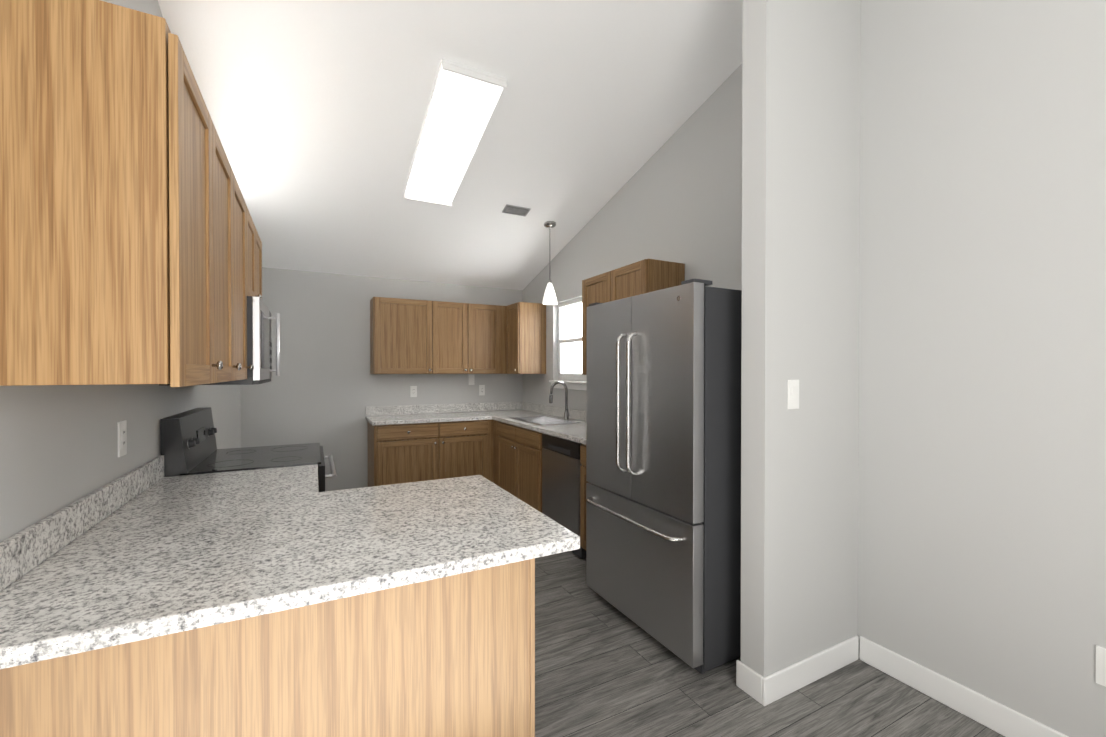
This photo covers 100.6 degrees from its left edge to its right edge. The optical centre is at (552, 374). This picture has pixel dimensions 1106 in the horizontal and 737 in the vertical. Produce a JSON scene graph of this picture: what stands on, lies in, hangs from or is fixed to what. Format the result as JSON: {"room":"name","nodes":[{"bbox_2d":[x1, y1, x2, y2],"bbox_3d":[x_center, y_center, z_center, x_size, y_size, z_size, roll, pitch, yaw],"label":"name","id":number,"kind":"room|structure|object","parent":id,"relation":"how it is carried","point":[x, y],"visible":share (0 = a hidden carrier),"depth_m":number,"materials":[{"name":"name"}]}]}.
{"room":"kitchen","nodes":[
{"label":"kitchen","id":0,"kind":"room"},
{"bbox_2d":[0,0,240,541],"bbox_3d":[-1.380,-0.803,1.141,0.120,4.390,7.660,0,0,-28],"label":"wall","id":1,"kind":"structure","parent":0,"point":[58,447],"depth_m":1.40,"materials":[{"name":"grey paint"}]},
{"bbox_2d":[0,0,223,386],"bbox_3d":[-1.176,-0.418,1.255,0.342,0.880,0.489,0,0,-28],"label":"upper cabinet","id":2,"kind":"object","parent":1,"relation":"attached to","point":[130,247],"depth_m":1.06,"materials":[{"name":"brown wood"}]},
{"bbox_2d":[117,420,126,456],"bbox_3d":[-1.595,0.236,1.702,0.008,0.128,0.072,0,0,-28],"label":"electrical outlet plate","id":3,"kind":"object","parent":1,"relation":"attached to","point":[122,437],"visible":1,"depth_m":1.69,"materials":[{"name":"white plastic"}]},
{"bbox_2d":[220,141,239,381],"bbox_3d":[-1.360,-0.421,1.609,0.342,0.880,0.546,0,0,-28],"label":"upper cabinet","id":4,"kind":"object","parent":1,"relation":"attached to","point":[231,187],"depth_m":1.84,"materials":[{"name":"brown wood"}]},
{"bbox_2d":[240,190,251,379],"bbox_3d":[-1.559,-0.424,1.991,0.342,0.880,0.551,0,0,-28],"label":"upper cabinet","id":5,"kind":"object","parent":1,"relation":"attached to","point":[245,217],"depth_m":2.20,"materials":[{"name":"brown wood"}]},
{"bbox_2d":[252,220,261,299],"bbox_3d":[-1.835,-0.630,2.517,0.342,0.475,0.764,0,0,-28],"label":"upper cabinet","id":6,"kind":"object","parent":1,"relation":"attached to","point":[256,242],"depth_m":2.64,"materials":[{"name":"brown wood"}]},
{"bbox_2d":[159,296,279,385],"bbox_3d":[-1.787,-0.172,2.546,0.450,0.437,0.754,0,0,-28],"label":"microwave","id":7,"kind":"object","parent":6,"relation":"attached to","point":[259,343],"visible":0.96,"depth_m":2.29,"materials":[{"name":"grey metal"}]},
{"bbox_2d":[240,267,521,491],"bbox_3d":[-1.743,0.146,5.210,2.990,2.430,0.120,0,0,-28],"label":"wall","id":8,"kind":"structure","parent":0,"point":[324,388],"depth_m":4.86,"materials":[{"name":"grey paint"}]},
{"bbox_2d":[370,297,437,373],"bbox_3d":[-1.625,-0.407,5.013,0.661,0.800,0.328,0,0,-28],"label":"upper cabinet","id":9,"kind":"object","parent":8,"relation":"attached to","point":[410,336],"depth_m":4.87,"materials":[{"name":"brown wood"}]},
{"bbox_2d":[410,386,416,396],"bbox_3d":[-1.584,0.191,5.220,0.072,0.128,0.008,0,0,-28],"label":"outlet","id":10,"kind":"object","parent":8,"relation":"attached to","point":[413,391],"visible":1,"depth_m":5.22,"materials":[{"name":"white plastic"}]},
{"bbox_2d":[469,374,473,384],"bbox_3d":[-0.981,0.059,5.532,0.072,0.128,0.010,0,0,-28],"label":"switch plate","id":11,"kind":"object","parent":8,"relation":"attached to","point":[471,379],"visible":1,"depth_m":5.53,"materials":[{"name":"white plastic"}]},
{"bbox_2d":[438,301,506,373],"bbox_3d":[-1.024,-0.409,5.325,0.941,0.800,0.328,0,0,-28],"label":"upper cabinet","id":12,"kind":"object","parent":8,"relation":"attached to","point":[472,338],"depth_m":5.20,"materials":[{"name":"brown wood"}]},
{"bbox_2d":[479,385,484,394],"bbox_3d":[-0.866,0.189,5.594,0.072,0.128,0.008,0,0,-28],"label":"outlet","id":13,"kind":"object","parent":8,"relation":"attached to","point":[481,389],"visible":1,"depth_m":5.59,"materials":[{"name":"white plastic"}]},
{"bbox_2d":[158,0,742,289],"bbox_3d":[-0.001,-2.068,1.849,3.230,2.112,7.660,0,0,-28],"label":"ceiling","id":14,"kind":"structure","parent":0,"point":[317,109],"depth_m":2.94,"materials":[{"name":"white paint"}]},
{"bbox_2d":[403,58,506,206],"bbox_3d":[-0.731,-1.586,3.200,0.394,0.063,1.274,0,-14,-28],"label":"fluorescent light fixture","id":15,"kind":"object","parent":14,"relation":"attached to","point":[463,102],"visible":0.98,"depth_m":3.02,"materials":[{"name":"white plastic"}]},
{"bbox_2d":[502,204,530,215],"bbox_3d":[-0.328,-1.461,4.095,0.230,0.012,0.120,0,-14,-28],"label":"ceiling vent","id":16,"kind":"object","parent":14,"relation":"in","point":[515,210],"visible":1,"depth_m":4.08,"materials":[{"name":"grey metal"}]},
{"bbox_2d":[542,221,556,304],"bbox_3d":[-0.030,-1.062,4.391,0.144,0.774,0.144,0,0,-28],"label":"pendant lamp","id":17,"kind":"object","parent":14,"relation":"hanging from","point":[549,298],"visible":0.94,"depth_m":4.35,"materials":[{"name":"white glass"}]},
{"bbox_2d":[535,551,1004,736],"bbox_3d":[-0.001,1.417,1.876,3.230,0.060,7.660,0,0,-28],"label":"floor","id":18,"kind":"structure","parent":0,"point":[604,667],"depth_m":1.99,"materials":[{"name":"grey wood"}]},
{"bbox_2d":[160,407,336,491],"bbox_3d":[-1.655,0.791,2.622,0.737,1.180,0.752,0,0,-28],"label":"range","id":19,"kind":"object","parent":18,"relation":"on","point":[188,445],"visible":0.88,"depth_m":2.41,"materials":[{"name":"black metal"}]},
{"bbox_2d":[0,558,534,736],"bbox_3d":[-0.784,0.952,1.568,1.316,0.876,0.596,0,0,-28],"label":"base cabinet","id":20,"kind":"object","parent":18,"relation":"on","point":[451,656],"visible":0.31,"depth_m":1.29,"materials":[{"name":"brown wood"}]},
{"bbox_2d":[0,455,579,668],"bbox_3d":[-0.863,0.443,1.730,1.328,0.139,1.541,0,0,-28],"label":"countertop","id":21,"kind":"structure","parent":20,"relation":"on","point":[147,550],"depth_m":1.25,"materials":[{"name":"white stone"}]},
{"bbox_2d":[367,420,493,486],"bbox_3d":[-1.323,0.926,4.994,1.228,0.875,0.658,0,0,-28],"label":"base cabinet","id":22,"kind":"object","parent":18,"relation":"on","point":[405,453],"visible":0.71,"depth_m":4.71,"materials":[{"name":"brown wood"}]},
{"bbox_2d":[365,403,488,425],"bbox_3d":[-1.357,0.418,4.981,1.200,0.139,0.643,0,0,-28],"label":"countertop","id":23,"kind":"structure","parent":22,"relation":"on","point":[433,413],"depth_m":5.06,"materials":[{"name":"white stone"}]},
{"bbox_2d":[494,420,543,499],"bbox_3d":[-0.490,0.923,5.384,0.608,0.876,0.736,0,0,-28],"label":"base cabinet","id":24,"kind":"object","parent":18,"relation":"on","point":[517,462],"depth_m":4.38,"materials":[{"name":"brown wood"}]},
{"bbox_2d":[580,444,588,549],"bbox_3d":[0.571,0.938,3.327,0.628,0.876,0.432,0,0,-28],"label":"base cabinet","id":25,"kind":"object","parent":18,"relation":"on","point":[583,481],"depth_m":3.33,"materials":[{"name":"brown wood"}]},
{"bbox_2d":[485,402,586,444],"bbox_3d":[-0.012,0.422,4.410,0.659,0.139,2.898,0,0,-28],"label":"countertop","id":26,"kind":"structure","parent":25,"relation":"on","point":[498,411],"depth_m":4.71,"materials":[{"name":"white stone"}]},
{"bbox_2d":[509,416,580,425],"bbox_3d":[-0.095,0.540,4.549,0.424,0.183,0.784,0,0,-28],"label":"sink","id":27,"kind":"object","parent":26,"relation":"in","point":[542,420],"visible":0.27,"depth_m":4.82,"materials":[{"name":"silver metal"}]},
{"bbox_2d":[549,381,569,418],"bbox_3d":[0.069,0.257,4.603,0.226,0.388,0.092,0,0,-28],"label":"faucet","id":28,"kind":"object","parent":26,"relation":"on","point":[566,414],"visible":1,"depth_m":4.62,"materials":[{"name":"silver metal"}]},
{"bbox_2d":[542,434,585,558],"bbox_3d":[0.300,0.929,3.777,0.576,0.856,0.610,0,0,-28],"label":"dishwasher","id":29,"kind":"object","parent":25,"relation":"in","point":[561,464],"visible":0.44,"depth_m":3.60,"materials":[{"name":"grey metal"}]},
{"bbox_2d":[586,279,741,673],"bbox_3d":[0.751,0.472,2.633,0.880,1.818,0.910,0,0,-28],"label":"fridge","id":30,"kind":"object","parent":18,"relation":"on","point":[663,501],"visible":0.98,"depth_m":2.20,"materials":[{"name":"grey metal"}]},
{"bbox_2d":[741,0,860,677],"bbox_3d":[1.162,-0.359,2.130,0.680,3.488,0.120,0,0,-28],"label":"wall","id":31,"kind":"structure","parent":0,"point":[801,72],"depth_m":2.03,"materials":[{"name":"grey paint"}]},
{"bbox_2d":[736,660,762,703],"bbox_3d":[0.851,1.329,1.989,0.014,0.115,0.134,0,0,-28],"label":"baseboard","id":32,"kind":"structure","parent":31,"relation":"attached to","point":[748,680],"depth_m":1.98,"materials":[{"name":"white wood"}]},
{"bbox_2d":[788,380,798,408],"bbox_3d":[1.051,0.086,2.001,0.072,0.128,0.010,0,0,-28],"label":"light switch","id":33,"kind":"object","parent":31,"relation":"attached to","point":[793,394],"visible":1,"depth_m":2.00,"materials":[{"name":"white plastic"}]},
{"bbox_2d":[762,636,858,705],"bbox_3d":[1.181,1.328,2.077,0.680,0.115,0.014,0,0,-28],"label":"baseboard","id":34,"kind":"structure","parent":31,"relation":"attached to","point":[779,684],"depth_m":2.05,"materials":[{"name":"white wood"}]},
{"bbox_2d":[522,0,1105,736],"bbox_3d":[1.378,-0.814,2.578,0.120,4.390,7.660,0,0,-28],"label":"wall","id":35,"kind":"structure","parent":0,"point":[982,376],"depth_m":1.86,"materials":[{"name":"grey paint"}]},
{"bbox_2d":[507,302,545,373],"bbox_3d":[-0.401,-0.410,5.453,0.378,0.800,0.678,0,0,-28],"label":"upper cabinet","id":36,"kind":"object","parent":35,"relation":"attached to","point":[526,337],"visible":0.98,"depth_m":5.17,"materials":[{"name":"brown wood"}]},
{"bbox_2d":[549,380,586,383],"bbox_3d":[0.223,0.076,4.694,0.090,0.022,0.990,0,0,-28],"label":"stool","id":37,"kind":"object","parent":35,"relation":"attached to","point":[580,382],"visible":0.44,"depth_m":4.65,"materials":[{"name":"white"}]},
{"bbox_2d":[551,382,586,389],"bbox_3d":[0.207,0.119,4.686,0.012,0.062,0.960,0,0,-28],"label":"apron","id":38,"kind":"object","parent":35,"relation":"attached to","point":[574,386],"visible":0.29,"depth_m":4.67,"materials":[{"name":"white"}]},
{"bbox_2d":[558,297,586,380],"bbox_3d":[0.278,-0.360,4.720,0.055,0.850,0.910,0,0,-28],"label":"window","id":39,"kind":"structure","parent":35,"relation":"in","point":[571,376],"depth_m":4.96,"materials":[{"name":"white plastic"}]},
{"bbox_2d":[582,259,684,374],"bbox_3d":[0.578,-0.396,3.574,0.378,0.800,0.850,0,0,-28],"label":"upper cabinet","id":40,"kind":"object","parent":35,"relation":"attached to","point":[644,276],"visible":0.33,"depth_m":3.32,"materials":[{"name":"brown wood"}]},
{"bbox_2d":[859,636,1068,736],"bbox_3d":[2.263,1.338,0.752,0.014,0.115,3.336,0,0,-28],"label":"baseboard","id":41,"kind":"structure","parent":35,"relation":"attached to","point":[1003,720],"depth_m":1.90,"materials":[{"name":"white wood"}]},
{"bbox_2d":[1096,645,1105,686],"bbox_3d":[1.860,0.983,1.526,0.008,0.128,0.072,0,0,-28],"label":"electrical outlet plate","id":42,"kind":"object","parent":35,"relation":"attached to","point":[1100,665],"visible":1,"depth_m":1.55,"materials":[{"name":"white plastic"}]},
{"label":"outside","id":43,"kind":"structure","parent":0,"visible":0},
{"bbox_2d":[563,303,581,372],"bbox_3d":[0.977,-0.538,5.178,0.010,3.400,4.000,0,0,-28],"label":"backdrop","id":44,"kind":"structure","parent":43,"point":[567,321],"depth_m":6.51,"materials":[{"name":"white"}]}
]}

